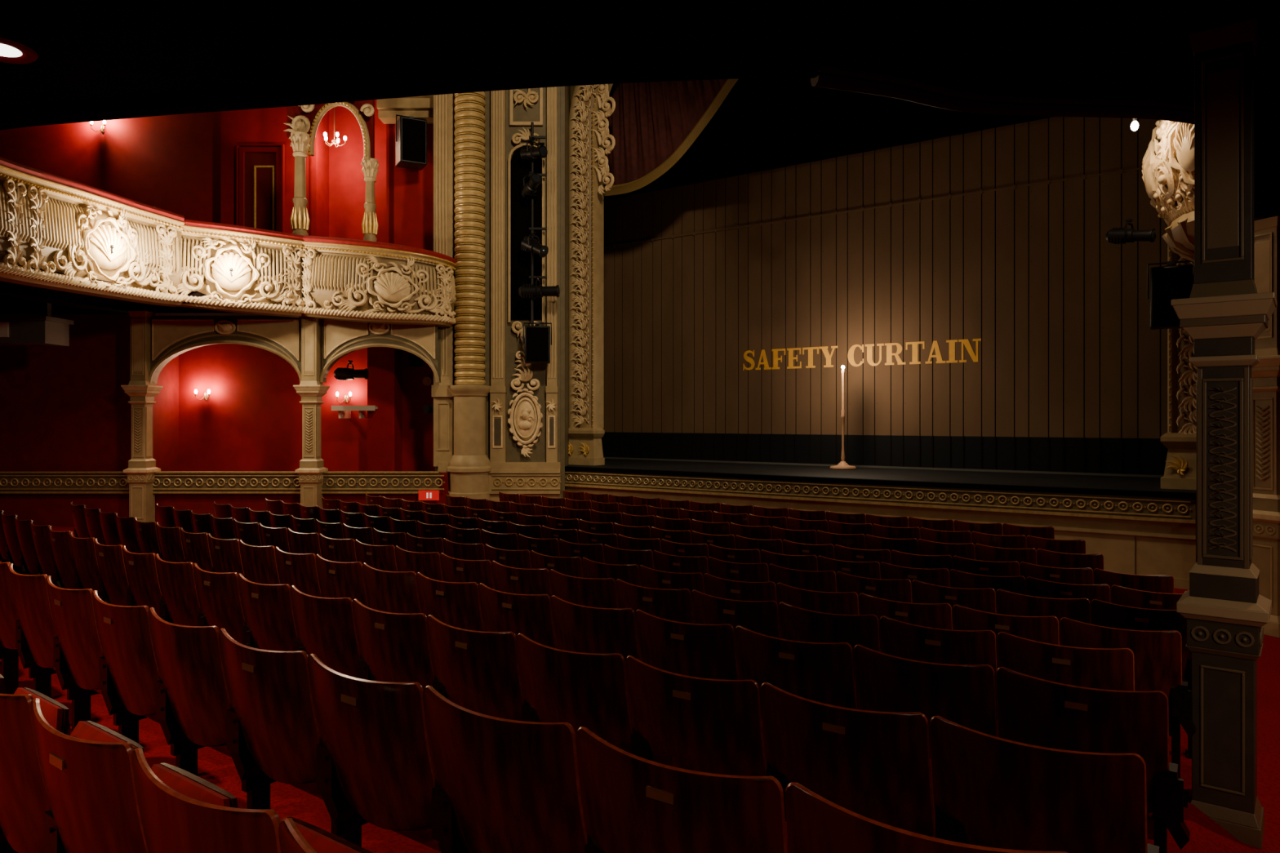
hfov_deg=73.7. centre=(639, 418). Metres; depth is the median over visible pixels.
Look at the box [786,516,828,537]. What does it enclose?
seat
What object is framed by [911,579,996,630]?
seat
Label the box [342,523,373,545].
seat
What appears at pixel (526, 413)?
medallion
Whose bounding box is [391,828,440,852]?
cushion
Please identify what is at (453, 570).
seat
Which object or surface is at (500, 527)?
seat
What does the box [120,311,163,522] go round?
pillar
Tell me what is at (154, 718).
cushion
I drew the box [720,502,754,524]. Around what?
seat
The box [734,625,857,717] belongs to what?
seat
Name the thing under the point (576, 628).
seat
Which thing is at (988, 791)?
seat
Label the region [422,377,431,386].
fire alarm
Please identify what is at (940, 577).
seat
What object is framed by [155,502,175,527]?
seat
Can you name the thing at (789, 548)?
seat
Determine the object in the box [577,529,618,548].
seat
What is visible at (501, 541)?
seat
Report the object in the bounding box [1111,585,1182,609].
seat
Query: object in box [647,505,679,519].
seat
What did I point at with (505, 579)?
seat
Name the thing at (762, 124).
cloth
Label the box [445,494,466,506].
seat
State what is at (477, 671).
seat
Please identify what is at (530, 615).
seat
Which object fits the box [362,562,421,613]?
seat
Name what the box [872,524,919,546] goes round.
seat
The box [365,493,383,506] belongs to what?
seat
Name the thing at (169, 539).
seat
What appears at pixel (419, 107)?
trim
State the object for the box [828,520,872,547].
seat
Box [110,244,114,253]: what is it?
lamp
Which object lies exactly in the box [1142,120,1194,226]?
carving
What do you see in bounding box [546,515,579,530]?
seat
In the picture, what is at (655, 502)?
seat
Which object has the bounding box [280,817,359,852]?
cushion
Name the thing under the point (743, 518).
seat
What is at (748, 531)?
seat
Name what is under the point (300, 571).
seat
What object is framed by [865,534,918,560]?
seat
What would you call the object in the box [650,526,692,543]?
seat
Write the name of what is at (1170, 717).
cushion
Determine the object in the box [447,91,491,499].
column
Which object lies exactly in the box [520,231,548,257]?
stage light
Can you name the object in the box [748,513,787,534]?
seat
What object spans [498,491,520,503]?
seat
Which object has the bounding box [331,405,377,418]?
wall shelf
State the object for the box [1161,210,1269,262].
corbel
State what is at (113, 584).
seat
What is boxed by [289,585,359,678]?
seat
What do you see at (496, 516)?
seat
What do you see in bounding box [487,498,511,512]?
seat
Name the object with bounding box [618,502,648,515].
seat
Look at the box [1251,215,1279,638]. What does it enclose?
pillar
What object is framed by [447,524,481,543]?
seat
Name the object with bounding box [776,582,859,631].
seat
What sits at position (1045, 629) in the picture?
seat
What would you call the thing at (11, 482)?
trim
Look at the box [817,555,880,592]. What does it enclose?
seat
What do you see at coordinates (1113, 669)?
seat
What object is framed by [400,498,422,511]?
seat
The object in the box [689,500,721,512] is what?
seat
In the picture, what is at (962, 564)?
seat
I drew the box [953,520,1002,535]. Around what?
seat
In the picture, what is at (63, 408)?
wall
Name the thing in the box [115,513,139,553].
seat
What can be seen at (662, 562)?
seat
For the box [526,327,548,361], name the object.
grille
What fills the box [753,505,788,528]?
seat
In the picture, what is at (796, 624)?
seat
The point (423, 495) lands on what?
fire sign
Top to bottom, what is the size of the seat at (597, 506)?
0.888 m
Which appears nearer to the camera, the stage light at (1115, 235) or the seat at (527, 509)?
the stage light at (1115, 235)
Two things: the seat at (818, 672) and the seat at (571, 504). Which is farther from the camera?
the seat at (571, 504)
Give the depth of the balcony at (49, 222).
12.62 m
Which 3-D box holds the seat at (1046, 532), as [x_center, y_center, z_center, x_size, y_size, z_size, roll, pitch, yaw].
[4.545,1.656,9.851,0.607,0.888,0.441,0,0,36]
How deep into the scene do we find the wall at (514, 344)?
16.05 m
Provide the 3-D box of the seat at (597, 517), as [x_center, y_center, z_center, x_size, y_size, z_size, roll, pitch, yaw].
[-0.340,1.651,11.260,0.550,0.888,0.422,0,0,41]
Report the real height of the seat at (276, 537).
0.888 m
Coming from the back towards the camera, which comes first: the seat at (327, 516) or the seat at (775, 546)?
the seat at (327, 516)
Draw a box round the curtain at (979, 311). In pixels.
[601,116,1168,477]
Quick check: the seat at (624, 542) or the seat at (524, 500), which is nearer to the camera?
the seat at (624, 542)
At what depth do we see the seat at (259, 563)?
6.26 m
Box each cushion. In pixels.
[69,720,136,749]
[94,689,102,694]
[144,715,159,724]
[151,764,230,807]
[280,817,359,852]
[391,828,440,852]
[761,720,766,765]
[785,822,788,852]
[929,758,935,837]
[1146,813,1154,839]
[1168,715,1171,735]
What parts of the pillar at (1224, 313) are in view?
carved panel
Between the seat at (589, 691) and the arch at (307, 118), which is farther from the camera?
the arch at (307, 118)
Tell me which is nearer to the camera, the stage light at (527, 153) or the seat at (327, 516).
the seat at (327, 516)
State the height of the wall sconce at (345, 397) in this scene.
0.225 m
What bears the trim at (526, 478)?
attached to the wall at (514, 344)
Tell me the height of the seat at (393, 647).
0.888 m
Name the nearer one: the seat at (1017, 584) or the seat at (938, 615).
the seat at (938, 615)
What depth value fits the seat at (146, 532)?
7.68 m
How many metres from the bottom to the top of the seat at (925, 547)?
0.888 m
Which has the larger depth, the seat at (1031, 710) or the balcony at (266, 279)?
the balcony at (266, 279)
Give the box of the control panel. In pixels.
[408,352,422,366]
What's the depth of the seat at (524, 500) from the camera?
13.50 m
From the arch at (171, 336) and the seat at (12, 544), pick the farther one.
the arch at (171, 336)
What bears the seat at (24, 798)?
on the floor
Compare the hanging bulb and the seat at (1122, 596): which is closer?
the seat at (1122, 596)
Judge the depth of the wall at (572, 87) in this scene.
17.43 m
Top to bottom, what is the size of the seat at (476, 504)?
0.888 m
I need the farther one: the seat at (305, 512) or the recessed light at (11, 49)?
the seat at (305, 512)
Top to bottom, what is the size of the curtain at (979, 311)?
9.500 m
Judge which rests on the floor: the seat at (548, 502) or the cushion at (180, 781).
the seat at (548, 502)
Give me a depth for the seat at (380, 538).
7.96 m
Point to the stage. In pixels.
(1139, 526)
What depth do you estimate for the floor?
4.30 m
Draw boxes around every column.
[288,131,311,297]
[360,157,379,241]
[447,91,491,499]
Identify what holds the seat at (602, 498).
on the floor
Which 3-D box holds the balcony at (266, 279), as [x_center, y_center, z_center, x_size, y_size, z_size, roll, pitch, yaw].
[-7.004,-2.616,14.813,2.203,1.589,0.629,0,0,-24]
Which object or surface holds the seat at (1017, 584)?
on the floor
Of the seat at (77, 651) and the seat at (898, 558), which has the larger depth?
the seat at (898, 558)
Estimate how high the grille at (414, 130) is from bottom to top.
0.782 m
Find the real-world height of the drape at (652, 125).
3.953 m
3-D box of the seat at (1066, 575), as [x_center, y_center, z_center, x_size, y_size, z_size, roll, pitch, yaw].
[3.507,1.646,7.143,0.550,0.888,0.422,0,0,35]
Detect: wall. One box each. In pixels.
[0,111,226,223]
[0,314,178,471]
[0,472,448,527]
[178,343,435,471]
[226,99,433,251]
[435,85,570,497]
[570,85,574,103]
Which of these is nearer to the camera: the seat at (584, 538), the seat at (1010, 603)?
the seat at (1010, 603)
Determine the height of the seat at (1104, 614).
0.888 m
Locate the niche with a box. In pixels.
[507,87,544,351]
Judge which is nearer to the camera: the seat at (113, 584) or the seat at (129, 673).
the seat at (129, 673)
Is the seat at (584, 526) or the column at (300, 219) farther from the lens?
the column at (300, 219)
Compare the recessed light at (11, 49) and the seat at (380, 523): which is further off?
the seat at (380, 523)
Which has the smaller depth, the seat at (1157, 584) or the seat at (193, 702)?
the seat at (193, 702)
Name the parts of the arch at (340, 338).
spandrel panel, arch moulding, spandrel panel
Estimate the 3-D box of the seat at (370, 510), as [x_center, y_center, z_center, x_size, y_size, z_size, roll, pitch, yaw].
[-3.634,1.611,11.834,0.550,0.888,0.422,0,0,44]
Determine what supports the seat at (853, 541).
on the floor
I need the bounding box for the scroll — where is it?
[591,84,615,195]
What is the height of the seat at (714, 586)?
0.888 m
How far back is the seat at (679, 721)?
2.93 m
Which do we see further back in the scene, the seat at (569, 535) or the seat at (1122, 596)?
the seat at (569, 535)
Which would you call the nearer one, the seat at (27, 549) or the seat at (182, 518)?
the seat at (27, 549)
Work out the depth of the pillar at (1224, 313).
4.24 m
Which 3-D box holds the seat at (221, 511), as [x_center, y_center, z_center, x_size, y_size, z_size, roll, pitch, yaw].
[-5.093,1.496,10.769,0.549,0.888,0.457,0,0,44]
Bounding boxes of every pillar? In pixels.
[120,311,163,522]
[293,313,329,508]
[1171,17,1277,849]
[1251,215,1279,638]
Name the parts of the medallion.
oval frame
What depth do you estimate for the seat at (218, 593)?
4.89 m
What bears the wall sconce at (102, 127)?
attached to the wall at (175, 163)
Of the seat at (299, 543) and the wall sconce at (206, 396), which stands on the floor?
the seat at (299, 543)
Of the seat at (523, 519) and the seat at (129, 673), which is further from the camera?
the seat at (523, 519)
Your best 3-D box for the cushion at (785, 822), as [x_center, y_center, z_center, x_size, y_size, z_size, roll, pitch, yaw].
[0.213,1.163,2.119,0.460,0.330,0.178,0,2,35]
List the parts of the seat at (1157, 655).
backrest, leg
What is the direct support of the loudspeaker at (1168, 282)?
hanging from the corbel
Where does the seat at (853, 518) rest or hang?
on the floor
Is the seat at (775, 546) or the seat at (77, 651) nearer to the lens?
the seat at (77, 651)
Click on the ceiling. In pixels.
(92, 54)
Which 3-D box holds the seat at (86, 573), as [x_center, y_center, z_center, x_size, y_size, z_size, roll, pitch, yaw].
[-4.062,1.311,6.493,0.550,0.888,0.422,0,0,41]
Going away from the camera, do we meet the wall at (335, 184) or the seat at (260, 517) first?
the seat at (260, 517)
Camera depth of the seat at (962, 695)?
3.29 m
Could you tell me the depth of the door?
16.95 m
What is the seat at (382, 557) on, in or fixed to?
on the floor
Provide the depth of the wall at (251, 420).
17.30 m
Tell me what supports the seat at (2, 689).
on the floor
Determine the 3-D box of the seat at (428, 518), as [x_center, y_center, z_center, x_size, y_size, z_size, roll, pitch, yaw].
[-2.420,1.611,10.720,0.549,0.888,0.441,0,0,42]
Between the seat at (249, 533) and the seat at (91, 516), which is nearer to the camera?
the seat at (249, 533)
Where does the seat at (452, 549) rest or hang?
on the floor
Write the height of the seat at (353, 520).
0.888 m
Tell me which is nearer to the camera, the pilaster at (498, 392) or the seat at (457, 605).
the seat at (457, 605)
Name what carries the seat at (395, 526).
on the floor
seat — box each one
[0,510,7,562]
[0,511,22,574]
[0,562,19,694]
[0,674,6,693]
[0,693,143,852]
[8,563,56,697]
[13,687,70,735]
[14,515,36,574]
[30,520,55,585]
[30,697,237,852]
[46,575,102,732]
[48,525,75,589]
[70,501,88,537]
[70,531,100,595]
[83,505,103,544]
[92,590,159,743]
[93,537,128,605]
[98,508,119,545]
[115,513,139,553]
[122,545,161,617]
[131,747,372,852]
[134,517,160,555]
[147,607,231,776]
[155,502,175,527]
[155,522,185,562]
[155,553,199,626]
[172,506,194,533]
[179,527,213,572]
[190,510,213,537]
[192,563,244,644]
[207,533,244,577]
[210,514,235,539]
[213,501,231,518]
[218,627,323,809]
[230,504,249,523]
[233,518,262,546]
[237,573,297,651]
[239,539,279,584]
[248,507,270,527]
[258,523,290,553]
[264,497,283,515]
[268,511,292,530]
[274,546,321,596]
[278,817,316,852]
[280,500,301,519]
[287,528,321,556]
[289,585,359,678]
[290,515,316,533]
[298,503,319,521]
[307,653,440,852]
[315,519,343,539]
[315,554,368,607]
[318,506,341,523]
[319,533,356,562]
[321,497,339,509]
[338,499,358,513]
[339,509,364,528]
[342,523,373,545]
[352,599,434,689]
[354,539,397,571]
[357,502,378,516]
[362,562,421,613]
[363,513,390,533]
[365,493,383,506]
[372,528,407,551]
[377,505,400,519]
[382,496,401,508]
[388,516,417,537]
[394,546,443,581]
[399,507,424,523]
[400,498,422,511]
[405,533,444,554]
[416,520,448,539]
[416,572,484,631]
[421,501,443,514]
[422,511,449,525]
[422,685,586,852]
[426,614,524,720]
[440,552,493,589]
[442,503,466,517]
[443,537,485,559]
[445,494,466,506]
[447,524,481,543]
[448,514,478,528]
[466,497,488,509]
[466,506,492,521]
[477,517,508,533]
[478,582,556,648]
[480,528,519,550]
[484,543,531,568]
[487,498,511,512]
[490,509,519,524]
[491,560,551,598]
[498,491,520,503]
[507,521,542,538]
[510,501,536,515]
[515,633,632,753]
[517,533,559,556]
[518,512,548,527]
[520,493,542,506]
[529,550,582,577]
[535,503,563,519]
[541,525,578,543]
[542,495,566,507]
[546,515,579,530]
[549,568,617,608]
[550,595,639,660]
[558,538,604,563]
[562,489,585,500]
[562,506,591,522]
[565,497,591,510]
[575,727,788,852]
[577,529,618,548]
[578,519,613,533]
[581,557,640,586]
[585,492,608,502]
[591,500,619,512]
[591,509,622,524]
[603,544,654,569]
[608,493,635,505]
[613,522,651,538]
[615,578,693,623]
[617,533,662,552]
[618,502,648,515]
[622,512,656,528]
[625,655,766,776]
[634,496,662,507]
[635,609,738,679]
[639,564,704,612]
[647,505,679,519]
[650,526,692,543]
[653,550,708,584]
[655,515,692,533]
[661,497,690,510]
[661,538,709,564]
[679,507,713,522]
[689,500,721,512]
[691,519,730,534]
[691,530,735,549]
[691,590,780,659]
[703,573,779,622]
[707,556,769,582]
[708,544,760,563]
[712,511,749,531]
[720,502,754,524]
[729,522,772,541]
[734,534,782,555]
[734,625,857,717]
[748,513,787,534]
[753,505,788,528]
[760,549,817,580]
[760,682,935,837]
[768,564,836,604]
[771,526,817,554]
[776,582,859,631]
[778,601,880,678]
[782,539,835,563]
[785,782,1067,852]
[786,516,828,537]
[788,507,826,519]
[817,530,866,555]
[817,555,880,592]
[826,511,866,524]
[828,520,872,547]
[834,544,891,571]
[836,571,912,610]
[853,644,998,758]
[858,592,952,648]
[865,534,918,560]
[866,513,908,527]
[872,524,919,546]
[879,615,997,716]
[880,562,950,599]
[891,550,952,584]
[908,516,954,538]
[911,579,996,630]
[918,538,975,559]
[920,527,971,543]
[929,715,1159,852]
[949,568,1026,610]
[952,555,1019,576]
[952,604,1059,661]
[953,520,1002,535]
[971,531,1026,555]
[975,543,1036,576]
[995,589,1090,633]
[995,666,1190,852]
[996,631,1134,691]
[1002,523,1054,546]
[1019,561,1093,584]
[1026,535,1085,564]
[1026,576,1110,624]
[1036,548,1103,584]
[1059,617,1195,808]
[1090,599,1191,759]
[1093,568,1173,603]
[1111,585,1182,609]
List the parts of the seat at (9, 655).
backrest, leg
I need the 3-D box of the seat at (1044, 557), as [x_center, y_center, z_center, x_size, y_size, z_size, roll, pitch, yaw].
[4.024,1.651,7.880,0.608,0.888,0.422,0,0,35]
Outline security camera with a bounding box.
[423,404,433,413]
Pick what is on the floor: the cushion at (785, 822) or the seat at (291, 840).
the seat at (291, 840)
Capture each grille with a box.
[402,117,426,162]
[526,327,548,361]
[1152,266,1191,324]
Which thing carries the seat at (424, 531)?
on the floor
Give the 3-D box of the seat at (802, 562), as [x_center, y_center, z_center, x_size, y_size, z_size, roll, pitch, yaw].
[1.385,1.611,7.566,0.550,0.888,0.417,0,0,37]
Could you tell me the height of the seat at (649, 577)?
0.888 m
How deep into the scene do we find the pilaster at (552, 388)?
15.93 m
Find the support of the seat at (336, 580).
on the floor
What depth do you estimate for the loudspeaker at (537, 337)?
15.54 m
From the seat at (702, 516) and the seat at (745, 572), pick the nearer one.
the seat at (745, 572)
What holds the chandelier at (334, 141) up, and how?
hanging from the wall at (335, 184)
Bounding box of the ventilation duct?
[0,302,74,346]
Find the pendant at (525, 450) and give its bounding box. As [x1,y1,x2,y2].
[520,447,532,457]
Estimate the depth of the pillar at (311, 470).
15.46 m
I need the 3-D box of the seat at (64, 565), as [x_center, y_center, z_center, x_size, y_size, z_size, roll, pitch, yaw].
[-4.473,1.311,6.857,0.549,0.888,0.425,0,0,41]
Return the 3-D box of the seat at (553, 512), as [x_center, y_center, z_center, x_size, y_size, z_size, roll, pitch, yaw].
[-1.160,1.651,11.992,0.549,0.888,0.441,0,0,42]
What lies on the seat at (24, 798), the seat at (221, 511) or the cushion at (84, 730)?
the cushion at (84, 730)
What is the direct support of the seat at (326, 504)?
on the floor
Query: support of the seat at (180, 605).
on the floor
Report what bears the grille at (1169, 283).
attached to the loudspeaker at (1168, 282)
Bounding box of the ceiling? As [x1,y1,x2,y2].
[0,0,1279,315]
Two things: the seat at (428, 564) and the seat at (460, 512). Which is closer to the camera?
the seat at (428, 564)
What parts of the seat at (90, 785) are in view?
backrest, seat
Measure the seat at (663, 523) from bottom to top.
0.888 m
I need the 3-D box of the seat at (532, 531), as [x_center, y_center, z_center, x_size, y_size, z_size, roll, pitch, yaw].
[-1.175,1.611,9.640,0.549,0.888,0.457,0,0,40]
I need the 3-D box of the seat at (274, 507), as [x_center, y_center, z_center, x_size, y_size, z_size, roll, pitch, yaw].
[-4.944,1.556,11.874,0.549,0.888,0.425,0,0,45]
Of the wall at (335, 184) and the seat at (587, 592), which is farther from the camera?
the wall at (335, 184)
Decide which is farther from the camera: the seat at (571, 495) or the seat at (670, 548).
the seat at (571, 495)
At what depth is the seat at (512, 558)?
6.91 m
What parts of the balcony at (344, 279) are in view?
velvet rail, rope moulding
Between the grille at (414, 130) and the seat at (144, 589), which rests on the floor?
the seat at (144, 589)
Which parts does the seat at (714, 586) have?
backrest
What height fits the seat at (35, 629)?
0.888 m
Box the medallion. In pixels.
[507,351,542,457]
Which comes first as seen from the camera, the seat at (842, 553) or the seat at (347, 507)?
the seat at (842, 553)
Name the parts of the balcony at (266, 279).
velvet rail, rope moulding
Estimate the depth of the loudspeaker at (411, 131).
15.97 m
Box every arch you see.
[148,315,301,383]
[283,99,374,159]
[319,318,440,382]
[568,83,1197,489]
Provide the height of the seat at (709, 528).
0.888 m
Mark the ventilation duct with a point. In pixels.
(45, 330)
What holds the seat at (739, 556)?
on the floor
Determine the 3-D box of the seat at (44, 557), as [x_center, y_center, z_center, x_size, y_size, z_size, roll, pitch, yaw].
[-4.878,1.311,7.229,0.549,0.888,0.441,0,0,42]
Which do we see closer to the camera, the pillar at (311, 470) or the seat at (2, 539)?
the seat at (2, 539)
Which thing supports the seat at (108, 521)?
on the floor
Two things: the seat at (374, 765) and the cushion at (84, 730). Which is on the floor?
the seat at (374, 765)
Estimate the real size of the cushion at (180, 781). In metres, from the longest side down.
0.460 x 0.355 x 0.113 m
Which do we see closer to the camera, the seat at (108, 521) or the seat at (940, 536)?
the seat at (108, 521)
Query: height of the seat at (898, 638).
0.888 m
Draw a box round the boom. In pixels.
[528,121,546,325]
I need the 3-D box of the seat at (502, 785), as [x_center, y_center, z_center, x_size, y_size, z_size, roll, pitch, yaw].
[-0.281,1.186,2.371,0.549,0.888,0.457,0,0,35]
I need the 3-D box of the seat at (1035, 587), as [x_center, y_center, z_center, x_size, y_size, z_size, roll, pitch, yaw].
[3.179,1.611,6.297,0.549,0.888,0.457,0,0,35]
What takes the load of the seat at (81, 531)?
on the floor
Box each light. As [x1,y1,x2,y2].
[0,37,38,63]
[333,360,368,380]
[518,275,559,299]
[520,137,547,161]
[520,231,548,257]
[521,171,542,199]
[830,365,856,469]
[1105,218,1156,244]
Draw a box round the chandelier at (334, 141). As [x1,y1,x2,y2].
[323,106,346,147]
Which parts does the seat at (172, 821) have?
backrest, seat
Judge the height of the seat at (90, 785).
0.888 m
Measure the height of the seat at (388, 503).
0.888 m
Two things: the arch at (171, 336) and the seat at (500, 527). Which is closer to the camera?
the seat at (500, 527)
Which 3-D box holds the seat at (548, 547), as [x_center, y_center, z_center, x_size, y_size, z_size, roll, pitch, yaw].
[-0.867,1.556,8.195,0.549,0.888,0.425,0,0,39]
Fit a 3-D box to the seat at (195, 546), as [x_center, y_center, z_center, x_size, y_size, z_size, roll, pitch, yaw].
[-3.582,1.366,7.173,0.549,0.888,0.425,0,0,41]
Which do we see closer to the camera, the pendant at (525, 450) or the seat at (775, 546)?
the seat at (775, 546)
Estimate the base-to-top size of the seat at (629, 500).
0.888 m
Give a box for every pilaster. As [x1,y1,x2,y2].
[431,93,453,466]
[489,89,506,462]
[546,86,558,462]
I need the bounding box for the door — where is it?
[235,143,284,232]
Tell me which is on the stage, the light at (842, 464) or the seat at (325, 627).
the light at (842, 464)
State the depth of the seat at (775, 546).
8.59 m
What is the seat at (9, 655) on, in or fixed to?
on the floor
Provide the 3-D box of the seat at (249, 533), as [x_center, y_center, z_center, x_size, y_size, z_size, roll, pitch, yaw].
[-3.671,1.421,8.291,0.550,0.888,0.417,0,0,42]
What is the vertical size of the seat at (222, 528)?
0.888 m
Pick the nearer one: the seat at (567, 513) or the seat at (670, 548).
the seat at (670, 548)
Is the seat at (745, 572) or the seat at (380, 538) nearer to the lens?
the seat at (745, 572)
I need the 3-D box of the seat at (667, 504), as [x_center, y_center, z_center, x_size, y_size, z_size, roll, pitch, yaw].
[0.634,1.656,12.920,0.549,0.888,0.425,0,0,41]
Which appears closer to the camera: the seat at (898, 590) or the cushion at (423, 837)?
the cushion at (423, 837)
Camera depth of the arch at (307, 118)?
15.77 m
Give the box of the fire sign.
[418,490,439,500]
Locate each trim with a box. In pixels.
[0,471,444,493]
[376,94,433,124]
[437,462,561,501]
[810,63,1194,124]
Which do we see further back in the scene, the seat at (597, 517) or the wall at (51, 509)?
the wall at (51, 509)
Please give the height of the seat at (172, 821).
0.888 m
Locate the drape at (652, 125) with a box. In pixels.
[604,78,738,195]
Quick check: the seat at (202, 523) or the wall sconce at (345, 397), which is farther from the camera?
the wall sconce at (345, 397)
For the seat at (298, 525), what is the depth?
9.05 m
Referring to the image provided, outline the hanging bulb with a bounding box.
[1130,118,1138,130]
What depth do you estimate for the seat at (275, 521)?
9.42 m
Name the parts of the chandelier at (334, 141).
stem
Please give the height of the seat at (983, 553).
0.888 m
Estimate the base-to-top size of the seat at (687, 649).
0.888 m
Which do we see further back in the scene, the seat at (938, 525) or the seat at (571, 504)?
the seat at (571, 504)
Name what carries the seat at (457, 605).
on the floor
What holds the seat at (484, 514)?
on the floor
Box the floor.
[0,526,1279,852]
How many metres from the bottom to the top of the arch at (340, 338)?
1.223 m
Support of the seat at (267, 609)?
on the floor
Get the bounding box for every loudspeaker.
[395,114,426,170]
[522,322,551,363]
[1146,260,1194,329]
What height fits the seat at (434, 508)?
0.888 m
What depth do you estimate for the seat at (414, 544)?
7.62 m
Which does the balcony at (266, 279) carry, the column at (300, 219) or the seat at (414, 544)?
the column at (300, 219)
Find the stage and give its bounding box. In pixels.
[564,458,1196,589]
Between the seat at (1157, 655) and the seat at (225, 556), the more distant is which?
the seat at (225, 556)
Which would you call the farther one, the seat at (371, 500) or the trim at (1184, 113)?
the seat at (371, 500)
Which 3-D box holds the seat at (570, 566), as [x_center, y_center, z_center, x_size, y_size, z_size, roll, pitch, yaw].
[-0.565,1.496,6.771,0.550,0.888,0.417,0,0,38]
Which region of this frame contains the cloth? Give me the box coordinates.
[604,77,1055,199]
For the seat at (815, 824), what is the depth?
1.65 m
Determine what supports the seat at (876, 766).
on the floor
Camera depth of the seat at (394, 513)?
11.24 m
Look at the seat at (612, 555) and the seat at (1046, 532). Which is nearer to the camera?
the seat at (612, 555)
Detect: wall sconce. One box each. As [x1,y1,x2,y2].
[89,120,106,133]
[194,389,210,400]
[335,391,351,403]
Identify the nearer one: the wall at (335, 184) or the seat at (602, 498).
the seat at (602, 498)
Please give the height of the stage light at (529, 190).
0.474 m
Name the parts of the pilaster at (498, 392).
panel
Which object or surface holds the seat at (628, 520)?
on the floor
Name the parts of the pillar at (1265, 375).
carved panel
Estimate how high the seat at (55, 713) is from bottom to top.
0.888 m
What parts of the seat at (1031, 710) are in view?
backrest, leg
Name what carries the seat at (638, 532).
on the floor
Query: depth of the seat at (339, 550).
7.01 m
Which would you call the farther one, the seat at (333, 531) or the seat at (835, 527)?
the seat at (835, 527)
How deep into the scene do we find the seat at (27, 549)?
7.41 m
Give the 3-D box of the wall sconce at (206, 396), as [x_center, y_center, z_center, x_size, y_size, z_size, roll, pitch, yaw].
[-8.790,-0.472,17.206,0.318,0.225,0.188,0,0,0]
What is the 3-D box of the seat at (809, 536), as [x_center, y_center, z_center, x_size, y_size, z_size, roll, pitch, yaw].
[1.788,1.651,9.525,0.550,0.888,0.422,0,0,38]
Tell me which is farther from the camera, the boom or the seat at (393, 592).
the boom
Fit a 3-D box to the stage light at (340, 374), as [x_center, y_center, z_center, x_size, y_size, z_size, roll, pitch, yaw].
[-5.527,-0.921,16.348,0.647,0.375,0.288,0,0,4]
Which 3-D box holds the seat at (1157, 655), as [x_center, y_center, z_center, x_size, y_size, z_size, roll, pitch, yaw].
[2.567,1.496,4.492,0.607,0.888,0.425,0,0,34]
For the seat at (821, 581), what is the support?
on the floor
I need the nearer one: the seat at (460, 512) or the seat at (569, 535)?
the seat at (569, 535)
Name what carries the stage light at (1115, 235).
attached to the carving
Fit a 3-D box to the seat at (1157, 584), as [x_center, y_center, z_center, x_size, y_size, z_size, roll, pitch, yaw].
[3.993,1.646,6.830,0.607,0.888,0.457,0,0,34]
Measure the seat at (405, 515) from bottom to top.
0.888 m
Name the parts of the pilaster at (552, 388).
panel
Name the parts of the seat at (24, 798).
leg, backrest, seat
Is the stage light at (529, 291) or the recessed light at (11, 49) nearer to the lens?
the recessed light at (11, 49)
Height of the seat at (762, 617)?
0.888 m
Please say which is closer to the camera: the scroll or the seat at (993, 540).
the seat at (993, 540)
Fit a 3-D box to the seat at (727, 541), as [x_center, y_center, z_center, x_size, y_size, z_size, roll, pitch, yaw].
[0.862,1.646,9.110,0.549,0.888,0.425,0,0,38]
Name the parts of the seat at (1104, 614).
backrest, leg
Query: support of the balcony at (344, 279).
on the pillar at (311, 470)
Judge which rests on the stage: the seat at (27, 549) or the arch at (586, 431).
the arch at (586, 431)
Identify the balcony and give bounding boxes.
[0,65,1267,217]
[0,156,184,306]
[166,216,303,317]
[301,235,457,327]
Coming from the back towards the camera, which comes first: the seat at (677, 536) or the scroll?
the scroll
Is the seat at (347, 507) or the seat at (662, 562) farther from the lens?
the seat at (347, 507)
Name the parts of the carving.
rope moulding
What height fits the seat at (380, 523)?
0.888 m
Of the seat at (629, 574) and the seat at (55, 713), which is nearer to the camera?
the seat at (55, 713)
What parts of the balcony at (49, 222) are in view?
velvet rail, rope moulding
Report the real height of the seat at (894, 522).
0.888 m
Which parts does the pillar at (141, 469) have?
carved panel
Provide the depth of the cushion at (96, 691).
4.12 m
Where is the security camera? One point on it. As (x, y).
(427, 408)
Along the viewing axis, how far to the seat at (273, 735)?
2.84 m
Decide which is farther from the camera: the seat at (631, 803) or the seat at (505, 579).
the seat at (505, 579)
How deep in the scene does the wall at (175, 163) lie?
17.40 m
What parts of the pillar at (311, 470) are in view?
carved panel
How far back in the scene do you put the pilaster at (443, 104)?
15.95 m

